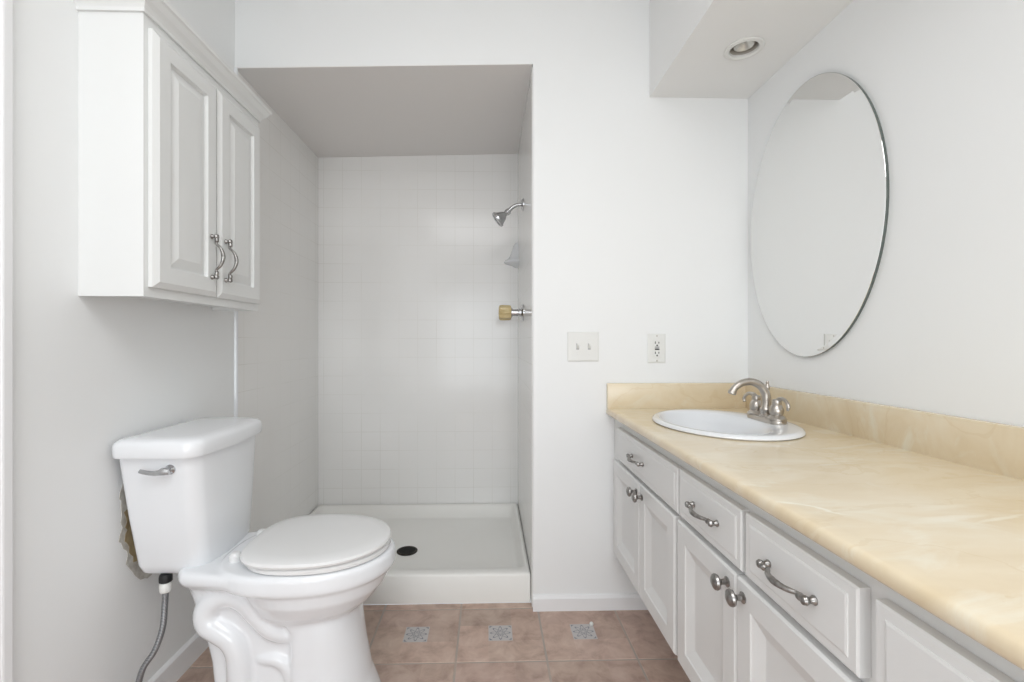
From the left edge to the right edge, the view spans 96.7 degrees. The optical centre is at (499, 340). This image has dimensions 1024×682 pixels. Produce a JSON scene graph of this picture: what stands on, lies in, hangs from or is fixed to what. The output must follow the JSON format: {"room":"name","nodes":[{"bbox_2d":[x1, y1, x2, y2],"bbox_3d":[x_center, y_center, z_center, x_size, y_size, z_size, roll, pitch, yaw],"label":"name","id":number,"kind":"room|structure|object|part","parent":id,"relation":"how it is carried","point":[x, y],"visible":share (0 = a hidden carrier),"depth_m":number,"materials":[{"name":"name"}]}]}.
{"room":"bathroom","nodes":[
{"label":"bathroom","id":0,"kind":"room"},
{"bbox_2d":[13,0,317,681],"bbox_3d":[-1.030,-0.140,-0.002,0.103,2.520,5.450,0,0,-2],"label":"wall","id":1,"kind":"structure","parent":0,"point":[90,374],"depth_m":1.16,"materials":[{"name":"white paint"}]},
{"bbox_2d":[0,0,12,681],"bbox_3d":[-0.986,0.000,0.466,0.016,2.120,0.923,0,0,-2],"label":"trim","id":2,"kind":"structure","parent":1,"relation":"attached to","point":[6,6],"depth_m":0.91,"materials":[{"name":"white paint"}]},
{"bbox_2d":[74,0,271,310],"bbox_3d":[-0.911,-0.475,1.366,0.212,0.734,0.614,0,0,-2],"label":"upper cabinet","id":3,"kind":"object","parent":1,"relation":"attached to","point":[169,133],"visible":1,"depth_m":1.13,"materials":[{"name":"white paint"}]},
{"bbox_3d":[-0.924,-0.816,1.365,0.187,0.052,0.614,0,0,-2],"label":"crown molding","id":4,"kind":"part","parent":3,"relation":"part of","materials":[{"name":"white paint"}]},
{"bbox_3d":[-0.851,-0.447,1.238,0.018,0.630,0.260,0,0,-2],"label":"door","id":5,"kind":"part","parent":3,"relation":"part of","materials":[{"name":"white paint"}]},
{"bbox_3d":[-0.873,-0.455,1.367,0.018,0.694,0.546,0,0,-2],"label":"frame","id":6,"kind":"part","parent":3,"relation":"part of","materials":[{"name":"white paint"}]},
{"bbox_3d":[-0.824,-0.246,1.333,0.040,0.134,0.015,0,0,-2],"label":"handle","id":7,"kind":"part","parent":3,"relation":"part of","materials":[{"name":"grey metal"}]},
{"bbox_3d":[-0.826,-0.246,1.403,0.040,0.134,0.015,0,0,-2],"label":"handle","id":8,"kind":"part","parent":3,"relation":"part of","materials":[{"name":"grey metal"}]},
{"bbox_3d":[-0.858,-0.447,1.499,0.018,0.630,0.254,0,0,-2],"label":"door","id":9,"kind":"part","parent":3,"relation":"part of","materials":[{"name":"white paint"}]},
{"bbox_2d":[147,632,208,681],"bbox_3d":[-1.011,1.020,1.346,0.012,0.080,0.836,0,0,-2],"label":"baseboard","id":10,"kind":"structure","parent":1,"relation":"attached to","point":[181,661],"depth_m":1.44,"materials":[{"name":"white paint"}]},
{"bbox_2d":[234,67,237,416],"bbox_3d":[-1.026,-0.061,1.766,0.016,1.993,0.017,0,0,-2],"label":"trim","id":11,"kind":"structure","parent":1,"relation":"attached to","point":[235,68],"depth_m":1.76,"materials":[{"name":"white"}]},
{"bbox_2d":[236,64,531,157],"bbox_3d":[-0.460,-1.099,2.209,1.152,0.085,0.860,0,0,-2],"label":"ceiling","id":12,"kind":"structure","parent":0,"point":[404,110],"depth_m":2.08,"materials":[{"name":"white paint"}]},
{"bbox_2d":[318,154,517,505],"bbox_3d":[-0.472,-0.011,2.689,1.158,2.262,0.100,0,0,-2],"label":"wall","id":13,"kind":"structure","parent":0,"point":[418,363],"depth_m":2.64,"materials":[{"name":"tile"}]},
{"bbox_2d":[177,602,690,681],"bbox_3d":[0.038,1.090,-0.378,2.018,0.060,4.443,0,0,-2],"label":"floor","id":14,"kind":"structure","parent":0,"point":[466,642],"depth_m":1.57,"materials":[{"name":"tile"}]},
{"bbox_2d":[112,417,395,681],"bbox_3d":[-0.657,0.656,1.343,0.694,0.808,0.384,0,0,-2],"label":"toilet","id":15,"kind":"object","parent":14,"relation":"on","point":[283,601],"visible":1,"depth_m":1.22,"materials":[{"name":"glazed porcelain"},{"name":"plastic"},{"name":"chrome metal"}]},
{"bbox_2d":[136,581,172,681],"bbox_3d":[-0.924,0.790,1.215,0.037,0.271,0.083,0,0,39],"label":"supply hose","id":16,"kind":"object","parent":15,"relation":"hanging from","point":[164,589],"visible":0.99,"depth_m":1.22,"materials":[{"name":"metal"}]},
{"bbox_3d":[-0.883,0.334,1.170,0.078,0.026,0.027,0,0,-2],"label":"flush lever","id":17,"kind":"part","parent":15,"relation":"part of","materials":[{"name":"silver metal"}]},
{"bbox_3d":[-0.887,0.278,1.345,0.236,0.051,0.368,0,0,-2],"label":"tank lid","id":18,"kind":"part","parent":15,"relation":"part of","materials":[{"name":"white ceramic"}]},
{"bbox_3d":[-0.892,0.469,1.347,0.218,0.339,0.335,0,0,-2],"label":"tank","id":19,"kind":"part","parent":15,"relation":"part of","materials":[{"name":"white ceramic"}]},
{"bbox_3d":[-0.589,0.833,1.335,0.557,0.455,0.363,0,0,-2],"label":"bowl","id":20,"kind":"part","parent":15,"relation":"part of","materials":[{"name":"white ceramic"}]},
{"bbox_3d":[-0.521,0.577,1.337,0.393,0.024,0.350,0,0,-2],"label":"seat lid","id":21,"kind":"part","parent":15,"relation":"part of","materials":[{"name":"white plastic"}]},
{"bbox_3d":[-0.516,0.597,1.337,0.382,0.016,0.340,0,0,-2],"label":"seat","id":22,"kind":"part","parent":15,"relation":"part of","materials":[{"name":"white plastic"}]},
{"bbox_2d":[309,503,530,604],"bbox_3d":[-0.460,1.001,2.235,1.148,0.118,0.806,0,0,-2],"label":"shower pan","id":23,"kind":"object","parent":14,"relation":"on","point":[446,553],"visible":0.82,"depth_m":2.17,"materials":[{"name":"white plastic"}]},
{"bbox_2d":[614,419,1023,681],"bbox_3d":[0.726,0.675,0.614,0.589,0.770,2.389,0,0,-2],"label":"vanity cabinet","id":24,"kind":"object","parent":14,"relation":"on","point":[735,592],"visible":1,"depth_m":0.83,"materials":[{"name":"white paint"}]},
{"bbox_3d":[0.449,0.633,1.600,0.018,0.359,0.296,0,0,-2],"label":"door","id":25,"kind":"part","parent":24,"relation":"part of","materials":[{"name":"white paint"}]},
{"bbox_3d":[0.427,0.489,1.478,0.032,0.032,0.032,0,0,-2],"label":"knob","id":26,"kind":"part","parent":24,"relation":"part of","materials":[{"name":"grey metal"}]},
{"bbox_3d":[0.425,0.382,1.462,0.033,0.015,0.119,0,0,-2],"label":"handle","id":27,"kind":"part","parent":24,"relation":"part of","materials":[{"name":"grey metal"}]},
{"bbox_3d":[0.428,0.489,1.424,0.032,0.032,0.032,0,0,-2],"label":"knob","id":28,"kind":"part","parent":24,"relation":"part of","materials":[{"name":"grey metal"}]},
{"bbox_3d":[0.452,0.382,1.433,0.020,0.116,0.547,0,0,-2],"label":"drawer","id":29,"kind":"part","parent":24,"relation":"part of","materials":[{"name":"white paint"}]},
{"bbox_3d":[0.456,0.633,1.313,0.018,0.359,0.270,0,0,-2],"label":"door","id":30,"kind":"part","parent":24,"relation":"part of","materials":[{"name":"white paint"}]},
{"bbox_3d":[0.437,0.382,1.007,0.033,0.015,0.125,0,0,-2],"label":"handle","id":31,"kind":"part","parent":24,"relation":"part of","materials":[{"name":"grey metal"}]},
{"bbox_3d":[0.464,0.633,1.023,0.018,0.359,0.273,0,0,-2],"label":"door","id":32,"kind":"part","parent":24,"relation":"part of","materials":[{"name":"white paint"}]},
{"bbox_3d":[0.464,0.382,1.008,0.020,0.117,0.281,0,0,-2],"label":"drawer","id":33,"kind":"part","parent":24,"relation":"part of","materials":[{"name":"white paint"}]},
{"bbox_3d":[0.442,0.484,0.915,0.032,0.032,0.032,0,0,-2],"label":"knob","id":34,"kind":"part","parent":24,"relation":"part of","materials":[{"name":"grey metal"}]},
{"bbox_3d":[0.443,0.484,0.858,0.032,0.032,0.032,0,0,-2],"label":"knob","id":35,"kind":"part","parent":24,"relation":"part of","materials":[{"name":"grey metal"}]},
{"bbox_3d":[0.445,0.381,0.723,0.033,0.015,0.125,0,0,-2],"label":"handle","id":36,"kind":"part","parent":24,"relation":"part of","materials":[{"name":"grey metal"}]},
{"bbox_3d":[0.471,0.633,0.742,0.018,0.359,0.282,0,0,-2],"label":"door","id":37,"kind":"part","parent":24,"relation":"part of","materials":[{"name":"white paint"}]},
{"bbox_3d":[0.471,0.381,0.724,0.020,0.118,0.261,0,0,-2],"label":"drawer","id":38,"kind":"part","parent":24,"relation":"part of","materials":[{"name":"white paint"}]},
{"bbox_2d":[606,383,1023,669],"bbox_3d":[0.736,0.228,0.614,0.569,0.124,2.389,0,0,-2],"label":"countertop","id":39,"kind":"structure","parent":24,"relation":"on","point":[929,506],"depth_m":0.85,"materials":[{"name":"stone"}]},
{"bbox_2d":[652,409,805,440],"bbox_3d":[0.704,0.322,1.444,0.410,0.142,0.500,0,0,-2],"label":"sink","id":40,"kind":"object","parent":39,"relation":"in","point":[709,423],"visible":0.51,"depth_m":1.50,"materials":[{"name":"white porcelain"}]},
{"bbox_2d":[728,378,790,424],"bbox_3d":[0.839,0.186,1.448,0.170,0.136,0.171,0,0,43],"label":"faucet","id":41,"kind":"object","parent":40,"relation":"on","point":[764,409],"visible":1,"depth_m":1.44,"materials":[{"name":"silver metal"}]},
{"bbox_3d":[0.798,0.179,1.446,0.139,0.122,0.042,0,0,-2],"label":"spout","id":42,"kind":"part","parent":41,"relation":"part of","materials":[{"name":"silver metal"}]},
{"bbox_3d":[0.845,0.205,1.520,0.054,0.071,0.093,0,0,-2],"label":"handle","id":43,"kind":"part","parent":41,"relation":"part of","materials":[{"name":"silver metal"}]},
{"bbox_3d":[0.846,0.245,1.448,0.052,0.017,0.162,0,0,-2],"label":"plate","id":44,"kind":"part","parent":41,"relation":"part of","materials":[{"name":"silver metal"}]},
{"bbox_3d":[0.848,0.205,1.383,0.054,0.071,0.077,0,0,-2],"label":"handle","id":45,"kind":"part","parent":41,"relation":"part of","materials":[{"name":"silver metal"}]},
{"bbox_3d":[0.483,0.381,0.281,0.020,0.118,0.576,0,0,-2],"label":"drawer","id":46,"kind":"part","parent":24,"relation":"part of","materials":[{"name":"white paint"}]},
{"bbox_2d":[235,0,747,602],"bbox_3d":[-0.081,-0.140,2.239,2.118,2.520,0.900,0,0,-2],"label":"wall","id":47,"kind":"structure","parent":0,"point":[640,201],"depth_m":1.80,"materials":[{"name":"white paint"}]},
{"bbox_2d":[567,332,598,360],"bbox_3d":[0.328,0.022,1.791,0.124,0.117,0.016,0,0,-2],"label":"light switch","id":48,"kind":"object","parent":47,"relation":"attached to","point":[581,346],"visible":1,"depth_m":1.79,"materials":[{"name":"white plastic"}]},
{"bbox_2d":[533,593,647,611],"bbox_3d":[0.560,1.030,1.799,0.861,0.060,0.012,0,0,-2],"label":"baseboard","id":49,"kind":"structure","parent":47,"relation":"attached to","point":[616,601],"depth_m":1.79,"materials":[{"name":"white paint"}]},
{"bbox_2d":[648,334,664,362],"bbox_3d":[0.621,0.029,1.803,0.071,0.116,0.009,0,0,-2],"label":"outlet","id":50,"kind":"object","parent":47,"relation":"attached to","point":[656,342],"visible":1,"depth_m":1.80,"materials":[{"name":"white plastic"}]},
{"bbox_2d":[653,340,660,356],"bbox_3d":[0.621,0.029,1.801,0.034,0.068,0.003,0,0,-2],"label":"receptacle","id":51,"kind":"object","parent":50,"relation":"attached to","point":[656,343],"depth_m":1.80,"materials":[{"name":"white plastic"}]},
{"bbox_2d":[518,67,532,606],"bbox_3d":[0.119,-0.016,2.234,0.007,2.152,0.840,0,0,-2],"label":"wall","id":52,"kind":"structure","parent":0,"point":[525,152],"depth_m":2.06,"materials":[{"name":"tile"}]},
{"bbox_2d":[492,199,523,226],"bbox_3d":[0.038,-0.635,2.252,0.155,0.140,0.080,0,0,-2],"label":"shower","id":53,"kind":"object","parent":52,"relation":"attached to","point":[499,217],"visible":1,"depth_m":2.24,"materials":[{"name":"silver metal"}]},
{"bbox_3d":[0.072,-0.659,2.253,0.078,0.051,0.019,0,0,-2],"label":"arm","id":54,"kind":"part","parent":53,"relation":"part of","materials":[{"name":"silver metal"}]},
{"bbox_2d":[498,304,523,320],"bbox_3d":[0.054,-0.140,2.252,0.123,0.086,0.086,0,0,-2],"label":"shower valve","id":55,"kind":"object","parent":52,"relation":"attached to","point":[505,312],"visible":1,"depth_m":2.23,"materials":[{"name":"silver metal"}]},
{"bbox_3d":[0.025,-0.140,2.251,0.065,0.077,0.077,0,0,-2],"label":"knob","id":56,"kind":"part","parent":55,"relation":"part of","materials":[{"name":"beige plastic"}]},
{"bbox_3d":[0.079,-0.140,2.253,0.052,0.044,0.044,0,0,-2],"label":"stem","id":57,"kind":"part","parent":55,"relation":"part of","materials":[{"name":"silver metal"}]},
{"bbox_2d":[504,242,518,267],"bbox_3d":[0.065,-0.498,2.612,0.082,0.147,0.082,0,0,-2],"label":"soap shelf","id":58,"kind":"object","parent":52,"relation":"attached to","point":[513,260],"visible":0.98,"depth_m":2.62,"materials":[{"name":"white"}]},
{"bbox_2d":[649,0,852,98],"bbox_3d":[0.849,-1.183,-0.383,0.397,0.433,4.390,0,0,-2],"label":"ceiling","id":59,"kind":"structure","parent":0,"point":[689,39],"depth_m":1.52,"materials":[{"name":"white paint"}]},
{"bbox_2d":[723,36,764,60],"bbox_3d":[0.806,-0.995,1.504,0.122,0.069,0.122,0,0,-2],"label":"recessed light","id":60,"kind":"object","parent":59,"relation":"in","point":[747,47],"visible":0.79,"depth_m":1.52,"materials":[{"name":"white plastic"}]},
{"bbox_3d":[0.806,-1.001,1.504,0.066,0.052,0.066,0,0,-2],"label":"bulb","id":61,"kind":"part","parent":60,"relation":"part of","materials":[{"name":"white glass"}]},
{"bbox_2d":[748,0,1023,426],"bbox_3d":[1.097,-0.140,-0.376,0.100,2.520,4.590,0,0,-2],"label":"wall","id":62,"kind":"structure","parent":0,"point":[939,328],"depth_m":1.06,"materials":[{"name":"white paint"}]},
{"bbox_2d":[751,72,888,356],"bbox_3d":[0.992,-0.393,1.476,0.012,0.888,0.606,0,0,-2],"label":"oval mirror","id":63,"kind":"object","parent":62,"relation":"attached to","point":[819,220],"visible":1,"depth_m":1.40,"materials":[{"name":"clear glass"}]},
{"bbox_2d":[746,385,1023,479],"bbox_3d":[1.011,0.217,0.621,0.019,0.102,2.389,0,0,-2],"label":"backsplash","id":64,"kind":"structure","parent":62,"relation":"attached to","point":[994,447],"depth_m":1.08,"materials":[{"name":"stone"}]}
]}

